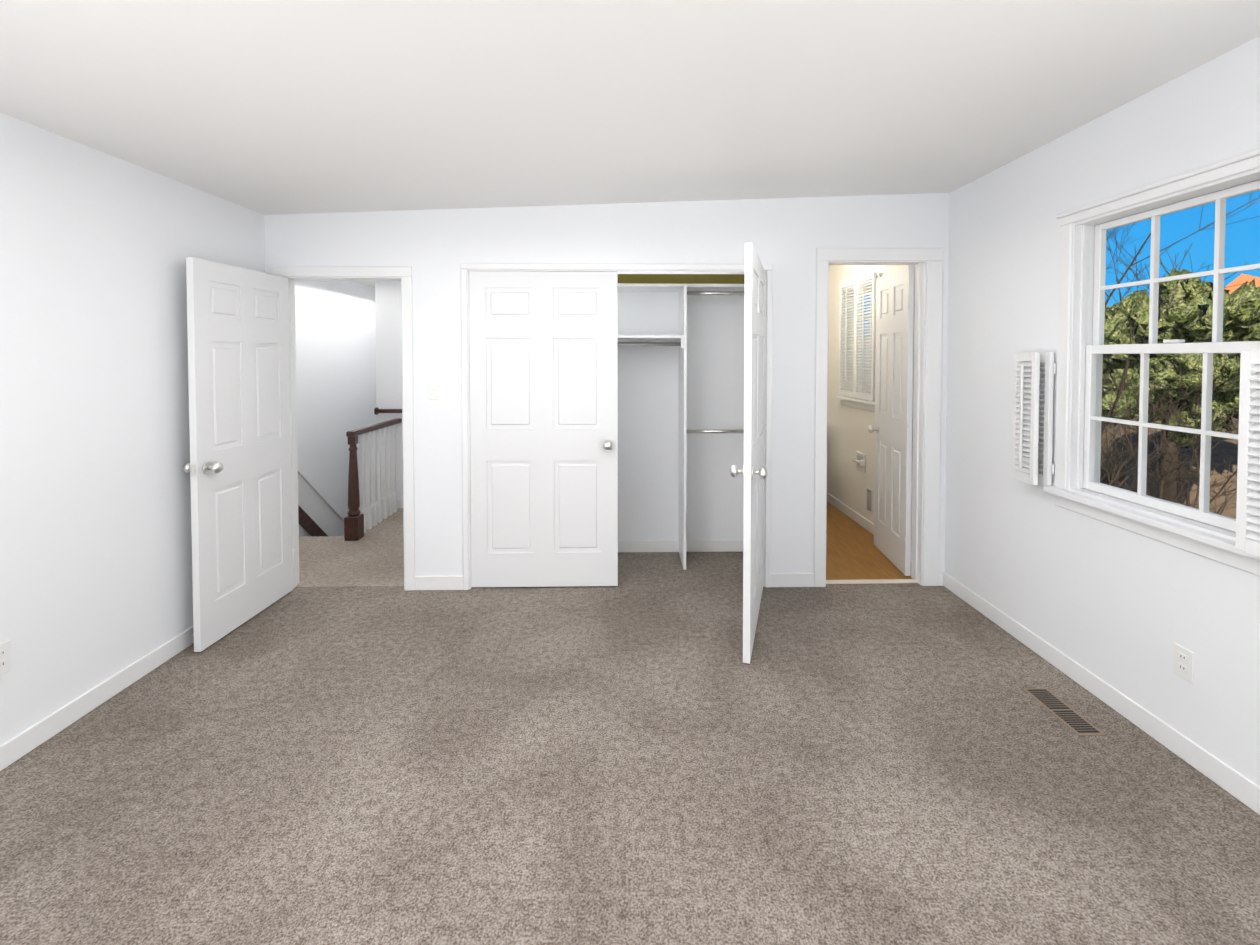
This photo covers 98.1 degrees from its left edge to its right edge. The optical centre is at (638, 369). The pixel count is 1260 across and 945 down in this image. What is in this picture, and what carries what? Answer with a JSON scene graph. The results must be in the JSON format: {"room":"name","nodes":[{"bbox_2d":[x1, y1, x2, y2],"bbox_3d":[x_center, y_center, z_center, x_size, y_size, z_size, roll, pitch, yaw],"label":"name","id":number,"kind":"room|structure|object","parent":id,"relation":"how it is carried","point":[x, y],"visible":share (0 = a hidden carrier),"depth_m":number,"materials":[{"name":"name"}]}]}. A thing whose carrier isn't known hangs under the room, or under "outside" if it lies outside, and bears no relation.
{"room":"empty bedroom","nodes":[
{"label":"empty bedroom","id":0,"kind":"room"},
{"bbox_2d":[0,112,264,744],"bbox_3d":[-2.356,0.163,1.095,0.120,2.620,4.720,0,1,-1],"label":"wall","id":1,"kind":"structure","parent":0,"point":[97,247],"depth_m":2.32,"materials":[{"name":"white paint"}]},
{"bbox_2d":[0,639,10,675],"bbox_3d":[-2.310,1.052,1.978,0.009,0.115,0.070,0,1,-1],"label":"electrical outlet","id":2,"kind":"object","parent":1,"relation":"attached to","point":[5,656],"visible":1,"depth_m":1.99,"materials":[{"name":"white plastic"}]},
{"bbox_2d":[0,626,193,770],"bbox_3d":[-2.288,1.426,1.188,0.020,0.090,4.600,0,1,-1],"label":"baseboard","id":3,"kind":"structure","parent":1,"relation":"attached to","point":[21,744],"depth_m":2.29,"materials":[{"name":"white paint"}]},
{"bbox_2d":[295,281,374,536],"bbox_3d":[-3.328,1.554,5.541,0.120,5.620,3.900,0,1,-1],"label":"wall","id":4,"kind":"structure","parent":0,"point":[348,358],"depth_m":5.86,"materials":[{"name":"white paint"}]},
{"bbox_2d":[298,468,343,536],"bbox_3d":[-2.847,1.929,5.931,0.858,2.975,2.920,0,1,-1],"label":"trim","id":5,"kind":"structure","parent":4,"relation":"attached to","point":[319,514],"depth_m":5.50,"materials":[{"name":"white paint"}]},
{"bbox_2d":[296,508,403,586],"bbox_3d":[-2.246,1.430,4.470,2.000,0.080,1.840,0,1,-1],"label":"floor","id":6,"kind":"structure","parent":0,"point":[374,556],"depth_m":4.05,"materials":[{"name":"carpet"}]},
{"bbox_2d":[344,407,401,540],"bbox_3d":[-2.072,0.879,4.902,0.935,1.000,0.953,0,1,-1],"label":"stair railing","id":7,"kind":"object","parent":6,"relation":"on","point":[358,523],"visible":0.96,"depth_m":4.79,"materials":[{"name":"brown wood"}]},
{"bbox_2d":[371,281,390,500],"bbox_3d":[-2.527,1.532,6.448,0.120,5.620,2.120,0,1,-1],"label":"wall","id":8,"kind":"structure","parent":0,"point":[380,315],"depth_m":5.35,"materials":[{"name":"white paint"}]},
{"bbox_2d":[387,281,402,508],"bbox_3d":[-1.896,0.056,5.424,1.060,2.620,0.120,0,1,-1],"label":"wall","id":9,"kind":"structure","parent":0,"point":[393,287],"depth_m":5.35,"materials":[{"name":"white paint"}]},
{"bbox_2d":[397,499,402,507],"bbox_3d":[-1.925,1.323,5.389,1.040,0.090,0.013,0,1,-1],"label":"baseboard","id":10,"kind":"structure","parent":9,"relation":"attached to","point":[399,501],"depth_m":5.37,"materials":[{"name":"white paint"}]},
{"bbox_2d":[264,193,949,575],"bbox_3d":[-0.597,0.103,3.551,5.500,2.620,0.120,0,1,-1],"label":"wall","id":11,"kind":"structure","parent":0,"point":[434,249],"depth_m":3.49,"materials":[{"name":"white paint"}]},
{"bbox_2d":[184,257,293,651],"bbox_3d":[-2.218,0.424,3.094,0.182,1.979,0.750,0,1,0],"label":"entry door","id":12,"kind":"structure","parent":11,"relation":"in","point":[237,467],"depth_m":3.00,"materials":[{"name":"white paint"}]},
{"bbox_2d":[429,382,439,399],"bbox_3d":[-1.295,0.135,3.470,0.070,0.115,0.016,0,1,-1],"label":"light switch","id":13,"kind":"object","parent":11,"relation":"attached to","point":[434,390],"visible":1,"depth_m":3.47,"materials":[{"name":"white plastic"}]},
{"bbox_2d":[415,576,462,589],"bbox_3d":[-1.272,1.369,3.502,0.310,0.090,0.013,0,1,-1],"label":"baseboard","id":14,"kind":"structure","parent":11,"relation":"attached to","point":[421,582],"depth_m":3.50,"materials":[{"name":"white paint"}]},
{"bbox_2d":[469,271,617,586],"bbox_3d":[-0.608,0.390,3.490,0.953,2.029,0.115,0,1,-1],"label":"closet door","id":15,"kind":"structure","parent":11,"relation":"in","point":[543,351],"depth_m":3.51,"materials":[{"name":"white paint"}]},
{"bbox_2d":[730,243,767,663],"bbox_3d":[0.662,0.400,3.078,0.182,2.029,0.962,0,1,17],"label":"closet door","id":16,"kind":"structure","parent":11,"relation":"in","point":[753,471],"depth_m":2.71,"materials":[{"name":"white paint"}]},
{"bbox_2d":[771,573,813,586],"bbox_3d":[1.000,1.368,3.549,0.283,0.090,0.013,0,1,-1],"label":"baseboard","id":17,"kind":"structure","parent":11,"relation":"attached to","point":[777,579],"depth_m":3.54,"materials":[{"name":"white paint"}]},
{"bbox_2d":[0,552,1259,944],"bbox_3d":[-0.114,1.504,1.500,4.620,0.080,5.370,0,1,-1],"label":"floor carpet","id":18,"kind":"object","parent":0,"point":[640,754],"visible":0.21,"depth_m":1.89,"materials":[{"name":"grey carpet"}]},
{"bbox_2d":[617,274,744,569],"bbox_3d":[-0.161,0.216,3.972,2.146,2.368,0.358,0,1,-1],"label":"closet shelving","id":19,"kind":"object","parent":18,"relation":"on","point":[684,285],"visible":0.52,"depth_m":3.93,"materials":[{"name":"white paint"}]},
{"bbox_2d":[1023,688,1104,735],"bbox_3d":[1.790,1.441,2.311,0.110,0.005,0.305,0,1,-1],"label":"floor air vent","id":20,"kind":"object","parent":18,"relation":"on","point":[1074,721],"visible":1,"depth_m":2.29,"materials":[{"name":"beige metal"}]},
{"bbox_2d":[0,0,1259,287],"bbox_3d":[-0.588,-1.151,3.110,5.500,0.453,8.740,0,1,-1],"label":"ceiling","id":21,"kind":"structure","parent":0,"point":[294,106],"depth_m":1.98,"materials":[{"name":"white paint"}]},
{"bbox_2d":[617,292,743,539],"bbox_3d":[-0.165,0.087,4.190,2.350,2.620,0.120,0,1,-1],"label":"wall","id":22,"kind":"structure","parent":0,"point":[648,442],"depth_m":4.13,"materials":[{"name":"white paint"}]},
{"bbox_2d":[618,540,742,551],"bbox_3d":[-0.164,1.353,4.174,2.150,0.090,0.013,0,1,-1],"label":"baseboard","id":23,"kind":"structure","parent":22,"relation":"attached to","point":[623,545],"depth_m":4.18,"materials":[{"name":"white paint"}]},
{"bbox_2d":[826,501,917,583],"bbox_3d":[1.491,1.420,4.660,0.980,0.092,2.115,0,1,-1],"label":"floor","id":24,"kind":"structure","parent":0,"point":[855,554],"depth_m":4.06,"materials":[{"name":"wood"}]},
{"bbox_2d":[827,36,1259,786],"bbox_3d":[2.101,0.133,2.322,0.156,2.620,6.990,0,1,-1],"label":"wall","id":25,"kind":"structure","parent":0,"point":[1121,610],"depth_m":2.58,"materials":[{"name":"white paint"}]},
{"bbox_2d":[827,492,873,534],"bbox_3d":[1.972,1.339,4.710,0.016,0.090,2.030,0,1,-1],"label":"baseboard","id":26,"kind":"structure","parent":25,"relation":"attached to","point":[862,521],"depth_m":5.02,"materials":[{"name":"white paint"}]},
{"bbox_2d":[852,451,865,472],"bbox_3d":[1.952,0.816,4.832,0.050,0.160,0.170,0,1,-1],"label":"paper holder","id":27,"kind":"object","parent":25,"relation":"attached to","point":[859,459],"visible":1,"depth_m":4.81,"materials":[{"name":"white ceramic"}]},
{"bbox_2d":[836,273,882,411],"bbox_3d":[2.021,-0.224,4.858,0.190,1.139,0.854,0,1,-1],"label":"bathroom window","id":28,"kind":"structure","parent":25,"relation":"in","point":[859,403],"depth_m":4.96,"materials":[{"name":"white paint"}]},
{"bbox_2d":[839,272,876,400],"bbox_3d":[1.933,-0.278,4.853,0.037,1.060,0.723,0,1,-1],"label":"window shutters","id":29,"kind":"object","parent":28,"relation":"attached to","point":[857,385],"visible":0.98,"depth_m":4.81,"materials":[{"name":"white paint"}]},
{"bbox_2d":[866,487,872,512],"bbox_3d":[1.976,1.115,4.670,0.009,0.200,0.120,0,1,-1],"label":"air vent","id":30,"kind":"object","parent":25,"relation":"in","point":[869,499],"visible":1,"depth_m":4.66,"materials":[{"name":"white plastic"}]},
{"bbox_2d":[868,266,913,575],"bbox_3d":[1.853,0.345,3.983,0.182,2.090,0.641,0,1,5],"label":"bathroom door","id":31,"kind":"structure","parent":25,"relation":"in","point":[892,429],"depth_m":3.90,"materials":[{"name":"white paint"}]},
{"bbox_2d":[1011,352,1055,484],"bbox_3d":[1.960,0.236,2.729,0.096,0.645,0.212,0,1,-1],"label":"window shutter","id":32,"kind":"object","parent":25,"relation":"attached to","point":[1027,406],"visible":1,"depth_m":2.68,"materials":[{"name":"white paint"}]},
{"bbox_2d":[939,572,1259,814],"bbox_3d":[2.031,1.424,1.277,0.040,0.090,4.600,0,1,-1],"label":"baseboard","id":33,"kind":"structure","parent":25,"relation":"attached to","point":[1170,738],"depth_m":2.26,"materials":[{"name":"white paint"}]},
{"bbox_2d":[1044,148,1259,575],"bbox_3d":[2.078,-0.030,2.138,0.190,1.393,1.015,0,1,-1],"label":"bedroom window","id":34,"kind":"structure","parent":25,"relation":"in","point":[1080,488],"depth_m":2.26,"materials":[{"name":"white paint"}]},
{"bbox_2d":[1235,350,1259,556],"bbox_3d":[1.977,0.265,1.573,0.098,0.645,0.386,0,1,-1],"label":"window shutter","id":35,"kind":"object","parent":34,"relation":"attached to","point":[1248,510],"visible":1,"depth_m":1.73,"materials":[{"name":"white paint"}]},
{"bbox_2d":[1174,643,1193,683],"bbox_3d":[2.025,1.090,2.029,0.009,0.115,0.070,0,1,-1],"label":"electrical outlet","id":36,"kind":"object","parent":25,"relation":"attached to","point":[1183,663],"visible":1,"depth_m":2.02,"materials":[{"name":"white plastic"}]},
{"label":"outside","id":37,"kind":"structure","parent":0,"visible":0},
{"bbox_2d":[1100,274,1259,518],"bbox_3d":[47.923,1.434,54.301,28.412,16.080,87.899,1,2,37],"label":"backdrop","id":38,"kind":"structure","parent":37,"point":[1218,450],"depth_m":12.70,"materials":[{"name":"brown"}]},
{"bbox_3d":[45.534,3.791,30.852,87.870,0.300,120.000,0,1,-1],"label":"ground","id":39,"kind":"structure","parent":37,"visible":0},
{"bbox_2d":[1106,223,1213,486],"bbox_3d":[11.294,-0.170,12.501,7.215,8.532,6.478,0,1,-1],"label":"bare tree","id":40,"kind":"object","parent":39,"relation":"on","point":[1112,234],"depth_m":12.52,"materials":[{"name":"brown plant"}]},
{"bbox_2d":[1100,367,1238,505],"bbox_3d":[6.427,1.923,8.617,4.762,4.534,3.196,0,1,-1],"label":"bare tree","id":41,"kind":"object","parent":39,"relation":"on","point":[1179,474],"depth_m":8.09,"materials":[{"name":"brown plant"}]},
{"bbox_2d":[1100,365,1238,514],"bbox_3d":[7.875,1.963,8.802,3.196,4.446,3.085,0,1,-1],"label":"bare tree","id":42,"kind":"object","parent":39,"relation":"on","point":[1161,482],"depth_m":8.47,"materials":[{"name":"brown plant"}]},
{"bbox_2d":[1101,401,1238,484],"bbox_3d":[5.682,2.272,7.533,3.017,3.890,3.538,0,1,-1],"label":"bare tree","id":43,"kind":"object","parent":39,"relation":"on","point":[1188,440],"depth_m":6.26,"materials":[{"name":"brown plant"}]},
{"bbox_2d":[1100,353,1239,510],"bbox_3d":[9.155,1.940,9.471,3.779,4.458,3.716,0,1,-1],"label":"bare tree","id":44,"kind":"object","parent":39,"relation":"on","point":[1188,496],"depth_m":9.20,"materials":[{"name":"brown plant"}]},
{"bbox_2d":[1101,192,1259,433],"bbox_3d":[8.105,-0.066,10.405,4.220,8.421,6.632,0,1,-1],"label":"bare tree","id":45,"kind":"object","parent":39,"relation":"on","point":[1123,377],"depth_m":8.55,"materials":[{"name":"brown plant"}]},
{"bbox_2d":[1101,267,1259,502],"bbox_3d":[11.024,1.002,11.176,4.653,6.245,2.592,0,1,-1],"label":"foliage","id":46,"kind":"object","parent":39,"relation":"on","point":[1235,307],"depth_m":10.55,"materials":[{"name":"green plant"}]}
]}

